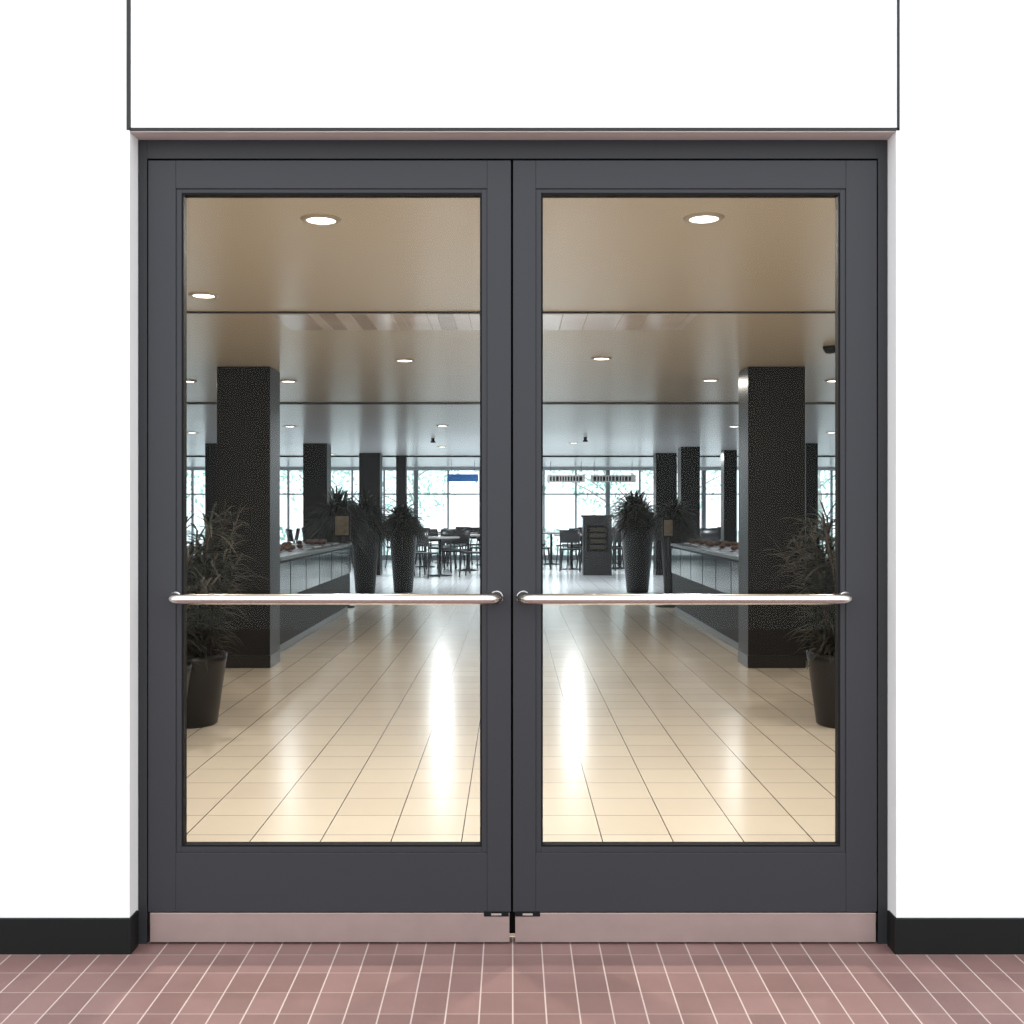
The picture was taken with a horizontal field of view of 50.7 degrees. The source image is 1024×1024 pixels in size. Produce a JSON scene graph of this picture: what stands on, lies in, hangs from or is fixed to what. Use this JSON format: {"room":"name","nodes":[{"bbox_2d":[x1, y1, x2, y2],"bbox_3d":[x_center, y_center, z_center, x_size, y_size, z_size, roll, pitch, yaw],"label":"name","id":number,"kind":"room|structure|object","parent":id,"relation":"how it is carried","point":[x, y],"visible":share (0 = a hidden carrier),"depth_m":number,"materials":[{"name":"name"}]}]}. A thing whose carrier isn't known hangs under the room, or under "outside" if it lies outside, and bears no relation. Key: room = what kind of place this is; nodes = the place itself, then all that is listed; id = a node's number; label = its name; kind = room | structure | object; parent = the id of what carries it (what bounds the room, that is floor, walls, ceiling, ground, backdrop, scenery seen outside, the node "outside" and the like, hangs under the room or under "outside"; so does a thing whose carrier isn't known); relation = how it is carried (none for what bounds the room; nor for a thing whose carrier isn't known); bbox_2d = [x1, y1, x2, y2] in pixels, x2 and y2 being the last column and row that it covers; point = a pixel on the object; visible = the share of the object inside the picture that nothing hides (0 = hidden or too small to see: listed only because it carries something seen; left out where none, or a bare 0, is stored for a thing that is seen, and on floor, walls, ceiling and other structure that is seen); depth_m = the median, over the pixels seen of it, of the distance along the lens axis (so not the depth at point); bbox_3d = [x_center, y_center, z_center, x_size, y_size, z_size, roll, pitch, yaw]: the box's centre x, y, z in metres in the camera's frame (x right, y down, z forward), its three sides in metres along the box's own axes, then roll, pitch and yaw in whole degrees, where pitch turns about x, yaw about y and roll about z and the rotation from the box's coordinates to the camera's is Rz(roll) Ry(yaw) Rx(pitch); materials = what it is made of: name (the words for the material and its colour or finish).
{"room":"building entrance","nodes":[
{"label":"building entrance","id":0,"kind":"room"},
{"bbox_2d":[352,534,378,593],"bbox_3d":[-2.120,0.750,15.600,0.410,0.900,0.410,0,0,0],"label":"pot","id":1,"kind":"object","parent":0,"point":[365,570],"depth_m":15.46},
{"bbox_2d":[390,530,416,592],"bbox_3d":[-1.620,0.735,16.100,0.430,0.930,0.430,0,0,0],"label":"pot","id":2,"kind":"object","parent":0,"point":[403,566],"depth_m":15.96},
{"bbox_2d":[187,198,834,466],"bbox_3d":[0.000,-1.220,15.175,19.200,0.200,24.050,0,0,0],"label":"ceiling","id":3,"kind":"structure","parent":0,"point":[257,254],"depth_m":6.19,"materials":[{"name":"paint"}]},
{"bbox_2d":[188,292,218,298],"bbox_3d":[-1.590,-1.115,5.570,0.157,0.010,0.157,0,0,0],"label":"recessed light","id":4,"kind":"object","parent":3,"relation":"in","point":[198,295],"visible":1,"depth_m":5.57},
{"bbox_2d":[280,380,297,382],"bbox_3d":[-1.910,-1.115,9.230,0.157,0.010,0.157,0,0,0],"label":"recessed light","id":5,"kind":"object","parent":3,"relation":"in","point":[282,381],"visible":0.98,"depth_m":9.23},
{"bbox_2d":[300,214,341,226],"bbox_3d":[-0.730,-1.115,4.130,0.157,0.010,0.157,0,0,0],"label":"recessed light","id":6,"kind":"object","parent":3,"relation":"in","point":[324,220],"visible":1,"depth_m":4.12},
{"bbox_2d":[395,359,414,362],"bbox_3d":[-0.790,-1.115,7.960,0.157,0.010,0.157,0,0,0],"label":"recessed light","id":7,"kind":"object","parent":3,"relation":"in","point":[396,360],"visible":1,"depth_m":7.95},
{"bbox_2d":[448,462,477,480],"bbox_3d":[-1.085,-0.900,24.020,0.670,0.440,0.040,0,0,0],"label":"hanging sign","id":8,"kind":"object","parent":3,"relation":"hanging from","point":[451,477],"visible":1,"depth_m":24.00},
{"bbox_2d":[273,314,696,329],"bbox_3d":[-0.153,-1.117,6.355,2.394,0.005,0.530,0,0,0],"label":"air diffuser","id":9,"kind":"object","parent":3,"relation":"in","point":[293,321],"depth_m":6.32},
{"bbox_2d":[187,311,834,313],"bbox_3d":[0.000,-1.116,6.043,19.200,0.008,0.025,0,0,0],"label":"trim","id":10,"kind":"structure","parent":3,"relation":"attached to","point":[188,312],"depth_m":6.03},
{"bbox_2d":[187,402,834,404],"bbox_3d":[0.000,-1.115,11.100,19.200,0.010,0.120,0,0,0],"label":"trim","id":11,"kind":"structure","parent":3,"relation":"attached to","point":[188,403],"depth_m":11.05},
{"bbox_2d":[187,456,834,456],"bbox_3d":[0.000,-1.107,21.550,19.200,0.025,0.100,0,0,0],"label":"trim","id":12,"kind":"structure","parent":3,"relation":"attached to","point":[187,456],"depth_m":21.50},
{"bbox_2d":[547,462,584,481],"bbox_3d":[1.200,-0.890,24.018,0.840,0.460,0.044,0,0,0],"label":"hanging sign","id":13,"kind":"object","parent":3,"relation":"hanging from","point":[550,478],"visible":1,"depth_m":24.00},
{"bbox_2d":[591,357,611,360],"bbox_3d":[0.650,-1.115,7.860,0.157,0.010,0.157,0,0,0],"label":"recessed light","id":14,"kind":"object","parent":3,"relation":"in","point":[592,358],"visible":1,"depth_m":7.85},
{"bbox_2d":[591,462,635,481],"bbox_3d":[2.250,-0.890,24.018,1.000,0.460,0.044,0,0,0],"label":"hanging sign","id":15,"kind":"object","parent":3,"relation":"hanging from","point":[594,478],"visible":1,"depth_m":24.00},
{"bbox_2d":[683,212,724,224],"bbox_3d":[0.730,-1.115,4.110,0.157,0.010,0.157,0,0,0],"label":"recessed light","id":16,"kind":"object","parent":3,"relation":"in","point":[702,218],"visible":1,"depth_m":4.10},
{"bbox_2d":[701,379,718,381],"bbox_3d":[1.680,-1.115,9.160,0.157,0.010,0.157,0,0,0],"label":"recessed light","id":17,"kind":"object","parent":3,"relation":"in","point":[703,380],"visible":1,"depth_m":9.16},
{"bbox_2d":[823,345,834,353],"bbox_3d":[2.150,-1.094,7.300,0.100,0.048,0.100,0,0,0],"label":"smoke detector","id":18,"kind":"object","parent":3,"relation":"attached to","point":[830,349],"visible":0.85,"depth_m":7.27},
{"bbox_2d":[187,531,834,554],"bbox_3d":[0.000,1.250,48.600,80.000,0.100,42.800,0,0,0],"label":"ground","id":19,"kind":"structure","parent":0,"point":[554,551],"depth_m":42.49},
{"bbox_2d":[187,471,290,508],"bbox_3d":[-8.527,-0.771,33.133,3.108,3.951,3.284,0,0,43],"label":"tree","id":20,"kind":"object","parent":19,"relation":"on","point":[202,489],"visible":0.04,"depth_m":32.62,"materials":[{"name":"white plant"}]},
{"bbox_2d":[280,471,357,513],"bbox_3d":[-5.496,-0.977,32.077,2.853,4.362,2.832,0,0,0],"label":"tree","id":21,"kind":"object","parent":19,"relation":"on","point":[333,472],"visible":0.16,"depth_m":31.83,"materials":[{"name":"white plant"}]},
{"bbox_2d":[382,471,459,520],"bbox_3d":[-3.376,-0.781,36.914,2.946,3.970,3.024,0,0,-24],"label":"tree","id":22,"kind":"object","parent":19,"relation":"on","point":[423,472],"visible":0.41,"depth_m":36.86,"materials":[{"name":"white plant"}]},
{"bbox_2d":[187,527,834,554],"bbox_3d":[-0.003,0.769,29.191,28.054,0.862,1.006,0,0,0],"label":"hedge","id":23,"kind":"object","parent":19,"relation":"on","point":[281,528],"visible":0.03,"depth_m":29.17,"materials":[{"name":"green plant"}]},
{"bbox_2d":[475,471,556,495],"bbox_3d":[0.065,-1.223,33.990,2.746,4.852,2.683,0,0,27],"label":"tree","id":24,"kind":"object","parent":19,"relation":"on","point":[475,471],"visible":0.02,"depth_m":33.96,"materials":[{"name":"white plant"}]},
{"bbox_2d":[557,471,652,514],"bbox_3d":[3.070,-0.875,34.942,3.254,4.157,3.220,0,0,0],"label":"tree","id":25,"kind":"object","parent":19,"relation":"on","point":[649,473],"visible":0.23,"depth_m":34.85,"materials":[{"name":"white plant"}]},
{"bbox_2d":[644,471,720,508],"bbox_3d":[5.904,-1.284,35.533,3.150,4.976,3.155,0,0,0],"label":"tree","id":26,"kind":"object","parent":19,"relation":"on","point":[714,472],"visible":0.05,"depth_m":35.43,"materials":[{"name":"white plant"}]},
{"bbox_2d":[818,471,834,548],"bbox_3d":[9.408,-1.048,33.046,2.751,4.504,2.728,0,0,0],"label":"tree","id":27,"kind":"object","parent":19,"relation":"on","point":[825,480],"visible":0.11,"depth_m":33.01,"materials":[{"name":"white plant"}]},
{"bbox_2d":[0,0,1023,917],"bbox_3d":[0.000,-0.650,3.042,10.000,3.700,0.215,0,0,0],"label":"wall","id":28,"kind":"structure","parent":0,"point":[69,157],"depth_m":2.94,"materials":[{"name":"paint"}]},
{"bbox_2d":[0,910,138,953],"bbox_3d":[-3.017,1.151,2.958,3.967,0.098,0.063,0,0,0],"label":"baseboard","id":29,"kind":"structure","parent":28,"relation":"attached to","point":[17,935],"depth_m":2.93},
{"bbox_2d":[126,0,130,129],"bbox_3d":[-1.042,-1.769,2.936,0.011,1.462,0.006,0,0,0],"label":"trim","id":30,"kind":"structure","parent":28,"relation":"attached to","point":[128,2],"depth_m":2.93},
{"bbox_2d":[138,140,886,943],"bbox_3d":[0.003,0.084,3.060,2.081,2.233,0.120,0,0,0],"label":"door","id":31,"kind":"structure","parent":28,"relation":"in","point":[511,150],"depth_m":3.00,"materials":[{"name":"metal"}]},
{"bbox_2d":[150,912,509,941],"bbox_3d":[-0.506,1.153,3.021,0.998,0.081,0.048,0,0,0],"label":"kick plate","id":32,"kind":"object","parent":31,"relation":"attached to","point":[164,926],"visible":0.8,"depth_m":3.00,"materials":[{"name":"metal"}]},
{"bbox_2d":[484,912,508,916],"bbox_3d":[-0.043,1.116,2.996,0.069,0.012,0.008,0,0,0],"label":"guide","id":33,"kind":"object","parent":32,"relation":"attached to","point":[486,914],"visible":1,"depth_m":2.99,"materials":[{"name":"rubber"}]},
{"bbox_2d":[176,189,486,851],"bbox_3d":[-0.501,0.024,3.022,0.865,1.845,0.037,0,0,0],"label":"bead","id":34,"kind":"object","parent":31,"relation":"attached to","point":[179,848],"visible":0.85,"depth_m":3.00,"materials":[{"name":"grey paint"}]},
{"bbox_2d":[182,193,481,846],"bbox_3d":[-0.501,0.022,3.021,0.835,1.819,0.029,0,0,0],"label":"gasket","id":35,"kind":"object","parent":34,"relation":"attached to","point":[185,196],"visible":0.96,"depth_m":3.01,"materials":[{"name":"rubber"}]},
{"bbox_2d":[168,590,502,604],"bbox_3d":[-0.486,0.237,2.959,0.925,0.038,0.083,0,0,0],"label":"push bar","id":36,"kind":"object","parent":31,"relation":"attached to","point":[496,597],"visible":1,"depth_m":2.92,"materials":[{"name":"metal"}]},
{"bbox_2d":[510,165,514,932],"bbox_3d":[-0.003,0.105,3.050,0.024,2.165,0.010,0,0,0],"label":"astragal","id":37,"kind":"object","parent":31,"relation":"attached to","point":[512,914],"visible":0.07,"depth_m":3.04,"materials":[{"name":"metal"}]},
{"bbox_2d":[516,591,852,604],"bbox_3d":[0.476,0.237,2.959,0.928,0.038,0.083,0,0,0],"label":"push bar","id":38,"kind":"object","parent":31,"relation":"attached to","point":[523,597],"visible":1,"depth_m":2.92,"materials":[{"name":"metal"}]},
{"bbox_2d":[536,189,845,851],"bbox_3d":[0.497,0.024,3.022,0.862,1.845,0.037,0,0,0],"label":"bead","id":39,"kind":"object","parent":31,"relation":"attached to","point":[842,848],"visible":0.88,"depth_m":3.00,"materials":[{"name":"grey paint"}]},
{"bbox_2d":[541,193,839,846],"bbox_3d":[0.497,0.022,3.021,0.832,1.819,0.029,0,0,0],"label":"gasket","id":40,"kind":"object","parent":39,"relation":"attached to","point":[836,196],"visible":0.96,"depth_m":3.01,"materials":[{"name":"rubber"}]},
{"bbox_2d":[515,912,875,941],"bbox_3d":[0.509,1.153,3.021,1.001,0.081,0.048,0,0,0],"label":"kick plate","id":41,"kind":"object","parent":31,"relation":"attached to","point":[550,926],"visible":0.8,"depth_m":3.00,"materials":[{"name":"metal"}]},
{"bbox_2d":[515,912,539,916],"bbox_3d":[0.043,1.116,2.996,0.069,0.012,0.008,0,0,0],"label":"guide","id":42,"kind":"object","parent":41,"relation":"attached to","point":[517,914],"visible":1,"depth_m":2.99,"materials":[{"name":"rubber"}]},
{"bbox_2d":[131,131,894,139],"bbox_3d":[0.003,-1.036,2.979,2.081,0.004,0.081,0,0,0],"label":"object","id":43,"kind":"structure","parent":28,"relation":"attached to","point":[140,135],"depth_m":2.97,"materials":[{"name":"paint"}]},
{"bbox_2d":[129,128,899,130],"bbox_3d":[0.007,-1.040,2.937,2.092,0.007,0.008,0,0,0],"label":"trim","id":44,"kind":"structure","parent":28,"relation":"attached to","point":[130,129],"depth_m":2.93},
{"bbox_2d":[897,0,899,129],"bbox_3d":[1.050,-1.769,2.936,0.007,1.462,0.006,0,0,0],"label":"trim","id":45,"kind":"structure","parent":28,"relation":"attached to","point":[898,1],"depth_m":2.93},
{"bbox_2d":[887,910,1023,953],"bbox_3d":[3.019,1.151,2.958,3.962,0.098,0.063,0,0,0],"label":"baseboard","id":46,"kind":"structure","parent":28,"relation":"attached to","point":[904,935],"depth_m":2.93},
{"bbox_2d":[0,560,1023,1023],"bbox_3d":[0.000,1.250,11.100,19.200,0.100,32.200,0,0,0],"label":"floor","id":47,"kind":"structure","parent":0,"point":[366,727],"depth_m":4.43,"materials":[{"name":"beige tile"}]},
{"bbox_2d":[205,443,216,553],"bbox_3d":[-4.905,0.041,17.800,0.204,2.319,0.408,0,0,0],"label":"column","id":48,"kind":"structure","parent":47,"relation":"on","point":[210,448],"depth_m":17.60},
{"bbox_2d":[187,546,237,693],"bbox_3d":[-1.828,0.675,5.630,0.799,1.051,0.705,0,0,45],"label":"potted palm","id":49,"kind":"object","parent":47,"relation":"on","point":[191,608],"visible":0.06,"depth_m":5.64,"materials":[{"name":"plant"}]},
{"bbox_2d":[187,662,191,693],"bbox_3d":[-1.885,1.000,5.640,0.410,0.400,0.410,0,0,0],"label":"pot","id":50,"kind":"object","parent":49,"relation":"on","point":[189,665],"depth_m":5.65,"materials":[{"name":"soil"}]},
{"bbox_2d":[187,496,267,728],"bbox_3d":[-1.785,0.551,6.089,0.952,1.298,0.865,0,0,9],"label":"potted palm","id":51,"kind":"object","parent":47,"relation":"on","point":[205,687],"visible":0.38,"depth_m":6.01,"materials":[{"name":"plant"}]},
{"bbox_2d":[187,649,227,728],"bbox_3d":[-1.820,1.000,6.110,0.410,0.400,0.410,0,0,0],"label":"pot","id":52,"kind":"object","parent":51,"relation":"on","point":[204,694],"depth_m":5.99,"materials":[{"name":"plastic"}]},
{"bbox_2d":[217,367,279,667],"bbox_3d":[-2.065,0.041,8.480,0.418,2.319,0.368,0,0,0],"label":"column","id":53,"kind":"structure","parent":47,"relation":"on","point":[248,398],"depth_m":8.30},
{"bbox_2d":[198,539,351,651],"bbox_3d":[-4.215,0.759,10.865,4.570,0.882,4.330,0,0,0],"label":"counter","id":54,"kind":"object","parent":47,"relation":"on","point":[315,566],"depth_m":10.56,"materials":[{"name":"stone"}]},
{"bbox_2d":[198,543,351,562],"bbox_3d":[-4.215,0.393,10.865,4.570,0.035,4.330,0,0,0],"label":"countertop","id":55,"kind":"structure","parent":54,"relation":"on","point":[290,555],"depth_m":10.52,"materials":[{"name":"stone"}]},
{"bbox_2d":[286,529,293,542],"bbox_3d":[-4.516,0.780,22.882,0.533,0.844,0.426,0,0,-27],"label":"cafe chair","id":56,"kind":"object","parent":47,"relation":"on","point":[289,533],"visible":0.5,"depth_m":22.66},
{"bbox_2d":[294,528,299,542],"bbox_3d":[-4.936,0.780,23.802,0.533,0.844,0.426,0,0,-17],"label":"cafe chair","id":57,"kind":"object","parent":47,"relation":"on","point":[297,529],"visible":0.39,"depth_m":23.77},
{"bbox_2d":[303,443,330,542],"bbox_3d":[-3.210,0.041,17.800,0.399,2.319,0.408,0,0,0],"label":"column","id":58,"kind":"structure","parent":47,"relation":"on","point":[316,456],"depth_m":17.60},
{"bbox_2d":[298,485,378,560],"bbox_3d":[-2.352,0.411,14.524,1.152,1.578,1.062,0,0,-31],"label":"dracaena","id":59,"kind":"object","parent":47,"relation":"on","point":[324,529],"visible":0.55,"depth_m":14.35,"materials":[{"name":"plant"}]},
{"bbox_2d":[334,514,354,607],"bbox_3d":[-2.140,0.615,13.600,0.320,1.170,0.320,0,0,0],"label":"menu stand","id":60,"kind":"object","parent":47,"relation":"on","point":[342,522],"visible":0.58,"depth_m":13.58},
{"bbox_2d":[359,453,382,574],"bbox_3d":[-2.705,0.041,20.700,0.407,2.319,0.408,0,0,0],"label":"column","id":61,"kind":"structure","parent":47,"relation":"on","point":[370,464],"depth_m":20.50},
{"bbox_2d":[348,487,397,593],"bbox_3d":[-2.108,0.414,15.576,1.038,1.572,1.045,0,0,-27],"label":"dracaena","id":62,"kind":"object","parent":47,"relation":"on","point":[365,570],"visible":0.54,"depth_m":15.46,"materials":[{"name":"plant"}]},
{"bbox_2d":[396,456,406,507],"bbox_3d":[-2.199,0.041,21.525,0.206,2.319,0.258,0,0,0],"label":"column","id":63,"kind":"structure","parent":47,"relation":"on","point":[401,461],"depth_m":21.40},
{"bbox_2d":[378,494,430,592],"bbox_3d":[-1.653,0.460,16.027,0.869,1.480,0.952,0,0,0],"label":"dracaena","id":64,"kind":"object","parent":47,"relation":"on","point":[407,526],"visible":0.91,"depth_m":15.94,"materials":[{"name":"plant"}]},
{"bbox_2d":[414,550,425,575],"bbox_3d":[-1.978,0.780,20.595,0.533,0.844,0.426,0,0,25],"label":"cafe chair","id":65,"kind":"object","parent":47,"relation":"on","point":[416,550],"visible":0.1,"depth_m":20.66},
{"bbox_2d":[415,528,437,564],"bbox_3d":[-1.937,0.780,24.794,0.426,0.844,0.533,0,0,29],"label":"cafe chair","id":66,"kind":"object","parent":47,"relation":"on","point":[430,544],"visible":0.19,"depth_m":24.66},
{"bbox_2d":[416,532,439,578],"bbox_3d":[-1.614,0.780,19.659,0.426,0.844,0.533,0,0,22],"label":"cafe chair","id":67,"kind":"object","parent":47,"relation":"on","point":[420,543],"visible":0.55,"depth_m":19.43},
{"bbox_2d":[415,533,440,566],"bbox_3d":[-1.900,0.833,23.600,0.750,0.735,0.750,0,0,0],"label":"cafe table","id":68,"kind":"object","parent":47,"relation":"on","point":[438,533],"visible":0.28,"depth_m":23.57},
{"bbox_2d":[426,529,455,569],"bbox_3d":[-1.500,0.780,22.548,0.533,0.844,0.426,0,0,30],"label":"cafe chair","id":69,"kind":"object","parent":47,"relation":"on","point":[431,532],"visible":0.73,"depth_m":22.59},
{"bbox_2d":[429,529,456,567],"bbox_3d":[-1.468,0.780,23.058,0.426,0.844,0.533,0,0,-39],"label":"cafe chair","id":70,"kind":"object","parent":47,"relation":"on","point":[441,529],"visible":0.3,"depth_m":23.04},
{"bbox_2d":[428,536,459,576],"bbox_3d":[-1.350,0.833,20.300,0.750,0.735,0.750,0,0,0],"label":"cafe table","id":71,"kind":"object","parent":47,"relation":"on","point":[440,538],"visible":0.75,"depth_m":20.27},
{"bbox_2d":[443,528,465,566],"bbox_3d":[-1.326,0.780,23.989,0.533,0.844,0.426,0,0,-34],"label":"cafe chair","id":72,"kind":"object","parent":47,"relation":"on","point":[462,545],"visible":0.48,"depth_m":23.89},
{"bbox_2d":[441,530,468,571],"bbox_3d":[-1.148,0.780,21.552,0.426,0.844,0.533,0,0,21],"label":"cafe chair","id":73,"kind":"object","parent":47,"relation":"on","point":[443,532],"visible":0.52,"depth_m":21.37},
{"bbox_2d":[443,528,466,564],"bbox_3d":[-1.274,0.780,24.236,0.533,0.844,0.426,0,0,-14],"label":"cafe chair","id":74,"kind":"object","parent":47,"relation":"on","point":[465,546],"visible":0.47,"depth_m":24.09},
{"bbox_2d":[442,530,470,573],"bbox_3d":[-1.083,0.780,20.940,0.424,0.843,0.531,0,0,23],"label":"cafe chair","id":75,"kind":"object","parent":47,"relation":"on","point":[464,535],"visible":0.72,"depth_m":21.12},
{"bbox_2d":[456,528,479,563],"bbox_3d":[-0.993,0.780,25.065,0.533,0.844,0.426,0,0,29],"label":"cafe chair","id":76,"kind":"object","parent":47,"relation":"on","point":[473,529],"visible":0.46,"depth_m":24.87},
{"bbox_2d":[458,534,479,570],"bbox_3d":[-0.900,0.833,22.200,0.750,0.735,0.750,0,0,0],"label":"cafe table","id":77,"kind":"object","parent":47,"relation":"on","point":[471,535],"visible":0.35,"depth_m":22.12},
{"bbox_2d":[459,551,479,576],"bbox_3d":[-0.679,0.780,20.123,0.533,0.844,0.426,0,0,15],"label":"cafe chair","id":78,"kind":"object","parent":47,"relation":"on","point":[464,552],"visible":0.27,"depth_m":19.99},
{"bbox_2d":[466,527,479,563],"bbox_3d":[-0.806,0.780,25.062,0.426,0.844,0.533,0,0,-17],"label":"cafe chair","id":79,"kind":"object","parent":47,"relation":"on","point":[467,528],"visible":0.28,"depth_m":25.19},
{"bbox_2d":[470,529,479,567],"bbox_3d":[-0.634,0.780,22.840,0.426,0.844,0.533,0,0,23],"label":"cafe chair","id":80,"kind":"object","parent":47,"relation":"on","point":[478,530],"visible":0.29,"depth_m":23.07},
{"bbox_2d":[187,467,834,559],"bbox_3d":[-0.025,0.040,27.075,19.250,2.320,0.150,0,0,0],"label":"window","id":81,"kind":"structure","parent":47,"relation":"on","point":[703,470],"depth_m":27.00,"materials":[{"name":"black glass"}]},
{"bbox_2d":[543,547,551,569],"bbox_3d":[0.558,0.780,22.644,0.533,0.844,0.426,0,0,4],"label":"cafe chair","id":82,"kind":"object","parent":47,"relation":"on","point":[547,548],"visible":0.23,"depth_m":22.43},
{"bbox_2d":[543,532,559,564],"bbox_3d":[0.900,0.833,24.800,0.750,0.735,0.750,0,0,0],"label":"cafe table","id":83,"kind":"object","parent":47,"relation":"on","point":[550,533],"visible":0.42,"depth_m":24.77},
{"bbox_2d":[554,534,581,569],"bbox_3d":[1.250,0.833,22.600,0.750,0.735,0.750,0,0,0],"label":"cafe table","id":84,"kind":"object","parent":47,"relation":"on","point":[571,544],"visible":0.52,"depth_m":22.57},
{"bbox_2d":[556,528,581,565],"bbox_3d":[1.303,0.780,24.236,0.426,0.844,0.533,0,0,-36],"label":"cafe chair","id":85,"kind":"object","parent":47,"relation":"on","point":[569,528],"visible":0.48,"depth_m":24.11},
{"bbox_2d":[559,530,580,571],"bbox_3d":[1.181,0.780,21.910,0.426,0.844,0.533,0,0,6],"label":"cafe chair","id":86,"kind":"object","parent":47,"relation":"on","point":[566,536],"visible":1,"depth_m":21.70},
{"bbox_2d":[562,527,581,560],"bbox_3d":[1.480,0.780,25.181,0.533,0.844,0.426,0,0,-33],"label":"cafe chair","id":87,"kind":"object","parent":47,"relation":"on","point":[577,527],"visible":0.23,"depth_m":25.21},
{"bbox_2d":[566,528,581,567],"bbox_3d":[1.435,0.780,23.268,0.426,0.844,0.533,0,0,15],"label":"cafe chair","id":88,"kind":"object","parent":47,"relation":"on","point":[572,528],"visible":0.16,"depth_m":23.10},
{"bbox_2d":[575,529,581,567],"bbox_3d":[1.612,0.780,22.913,0.533,0.844,0.426,0,0,-7],"label":"cafe chair","id":89,"kind":"object","parent":47,"relation":"on","point":[575,529],"visible":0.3,"depth_m":22.75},
{"bbox_2d":[581,515,612,574],"bbox_3d":[1.620,0.630,20.600,0.600,1.140,0.360,0,0,0],"label":"kiosk","id":90,"kind":"object","parent":47,"relation":"on","point":[594,562],"visible":0.91,"depth_m":20.45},
{"bbox_2d":[612,529,614,565],"bbox_3d":[1.944,0.780,22.602,0.533,0.844,0.426,0,0,0],"label":"cafe chair","id":91,"kind":"object","parent":47,"relation":"on","point":[613,557],"visible":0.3,"depth_m":22.41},
{"bbox_2d":[612,530,622,570],"bbox_3d":[2.310,0.780,22.306,0.426,0.844,0.533,0,0,-1],"label":"cafe chair","id":92,"kind":"object","parent":47,"relation":"on","point":[615,548],"visible":0.32,"depth_m":22.13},
{"bbox_2d":[612,534,623,568],"bbox_3d":[2.300,0.833,23.000,0.750,0.735,0.750,0,0,0],"label":"cafe table","id":93,"kind":"object","parent":47,"relation":"on","point":[619,567],"visible":0.21,"depth_m":22.97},
{"bbox_2d":[612,529,623,566],"bbox_3d":[2.186,0.780,23.684,0.426,0.844,0.533,0,0,-9],"label":"cafe chair","id":94,"kind":"object","parent":47,"relation":"on","point":[612,529],"visible":0.2,"depth_m":23.86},
{"bbox_2d":[600,487,664,592],"bbox_3d":[1.861,0.412,16.103,1.148,1.577,1.155,0,0,14],"label":"dracaena","id":95,"kind":"object","parent":47,"relation":"on","point":[634,519],"visible":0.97,"depth_m":15.93,"materials":[{"name":"plant"}]},
{"bbox_2d":[653,453,676,574],"bbox_3d":[2.933,0.041,20.700,0.407,2.319,0.408,0,0,0],"label":"column","id":96,"kind":"structure","parent":47,"relation":"on","point":[664,464],"depth_m":20.50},
{"bbox_2d":[655,518,674,607],"bbox_3d":[1.980,0.640,13.700,0.320,1.120,0.320,0,0,0],"label":"menu stand","id":97,"kind":"object","parent":47,"relation":"on","point":[667,523],"visible":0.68,"depth_m":13.69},
{"bbox_2d":[646,497,702,593],"bbox_3d":[2.308,0.488,15.309,0.877,1.424,0.887,0,0,0],"label":"dracaena","id":98,"kind":"object","parent":47,"relation":"on","point":[682,526],"visible":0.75,"depth_m":15.18,"materials":[{"name":"plant"}]},
{"bbox_2d":[677,447,699,539],"bbox_3d":[3.058,0.041,18.700,0.334,2.319,0.408,0,0,0],"label":"column","id":99,"kind":"structure","parent":47,"relation":"on","point":[688,458],"depth_m":18.50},
{"bbox_2d":[700,528,717,529],"bbox_3d":[4.320,0.780,23.683,0.426,0.844,0.533,0,0,10],"label":"cafe chair","id":100,"kind":"object","parent":47,"relation":"on","point":[700,528],"visible":0.18,"depth_m":23.92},
{"bbox_2d":[700,529,720,541],"bbox_3d":[4.094,0.780,22.315,0.426,0.844,0.533,0,0,9],"label":"cafe chair","id":101,"kind":"object","parent":47,"relation":"on","point":[713,535],"visible":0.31,"depth_m":22.08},
{"bbox_2d":[721,450,736,542],"bbox_3d":[3.945,0.041,19.650,0.243,2.319,0.308,0,0,0],"label":"column","id":102,"kind":"structure","parent":47,"relation":"on","point":[728,457],"depth_m":19.50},
{"bbox_2d":[670,539,829,660],"bbox_3d":[4.205,0.759,10.865,4.590,0.882,4.330,0,0,0],"label":"counter","id":103,"kind":"object","parent":47,"relation":"on","point":[698,566],"depth_m":10.61,"materials":[{"name":"stone"}]},
{"bbox_2d":[670,543,829,561],"bbox_3d":[4.205,0.393,10.865,4.590,0.035,4.330,0,0,0],"label":"countertop","id":104,"kind":"structure","parent":103,"relation":"on","point":[725,554],"depth_m":10.55,"materials":[{"name":"stone"}]},
{"bbox_2d":[738,367,805,667],"bbox_3d":[2.034,0.041,8.480,0.447,2.319,0.368,0,0,0],"label":"column","id":105,"kind":"structure","parent":47,"relation":"on","point":[771,399],"depth_m":8.30,"materials":[{"name":"stone"}]},
{"bbox_2d":[759,499,834,728],"bbox_3d":[1.848,0.558,6.097,0.896,1.283,0.819,0,0,30],"label":"potted palm","id":106,"kind":"object","parent":47,"relation":"on","point":[821,661],"visible":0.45,"depth_m":6.01,"materials":[{"name":"plant"}]},
{"bbox_2d":[805,443,817,552],"bbox_3d":[4.889,0.041,17.800,0.204,2.319,0.408,0,0,0],"label":"column","id":107,"kind":"structure","parent":47,"relation":"on","point":[811,449],"depth_m":17.60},
{"bbox_2d":[620,527,653,592],"bbox_3d":[1.870,0.710,16.100,0.510,0.980,0.510,0,0,0],"label":"pot","id":108,"kind":"object","parent":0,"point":[637,556],"depth_m":15.93,"materials":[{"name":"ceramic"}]},
{"bbox_2d":[661,536,687,593],"bbox_3d":[2.300,0.775,15.300,0.390,0.850,0.390,0,0,0],"label":"pot","id":109,"kind":"object","parent":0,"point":[664,550],"depth_m":15.19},
{"bbox_2d":[806,648,834,728],"bbox_3d":[1.870,0.995,6.090,0.410,0.410,0.410,0,0,0],"label":"pot","id":110,"kind":"object","parent":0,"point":[821,672],"depth_m":5.99,"materials":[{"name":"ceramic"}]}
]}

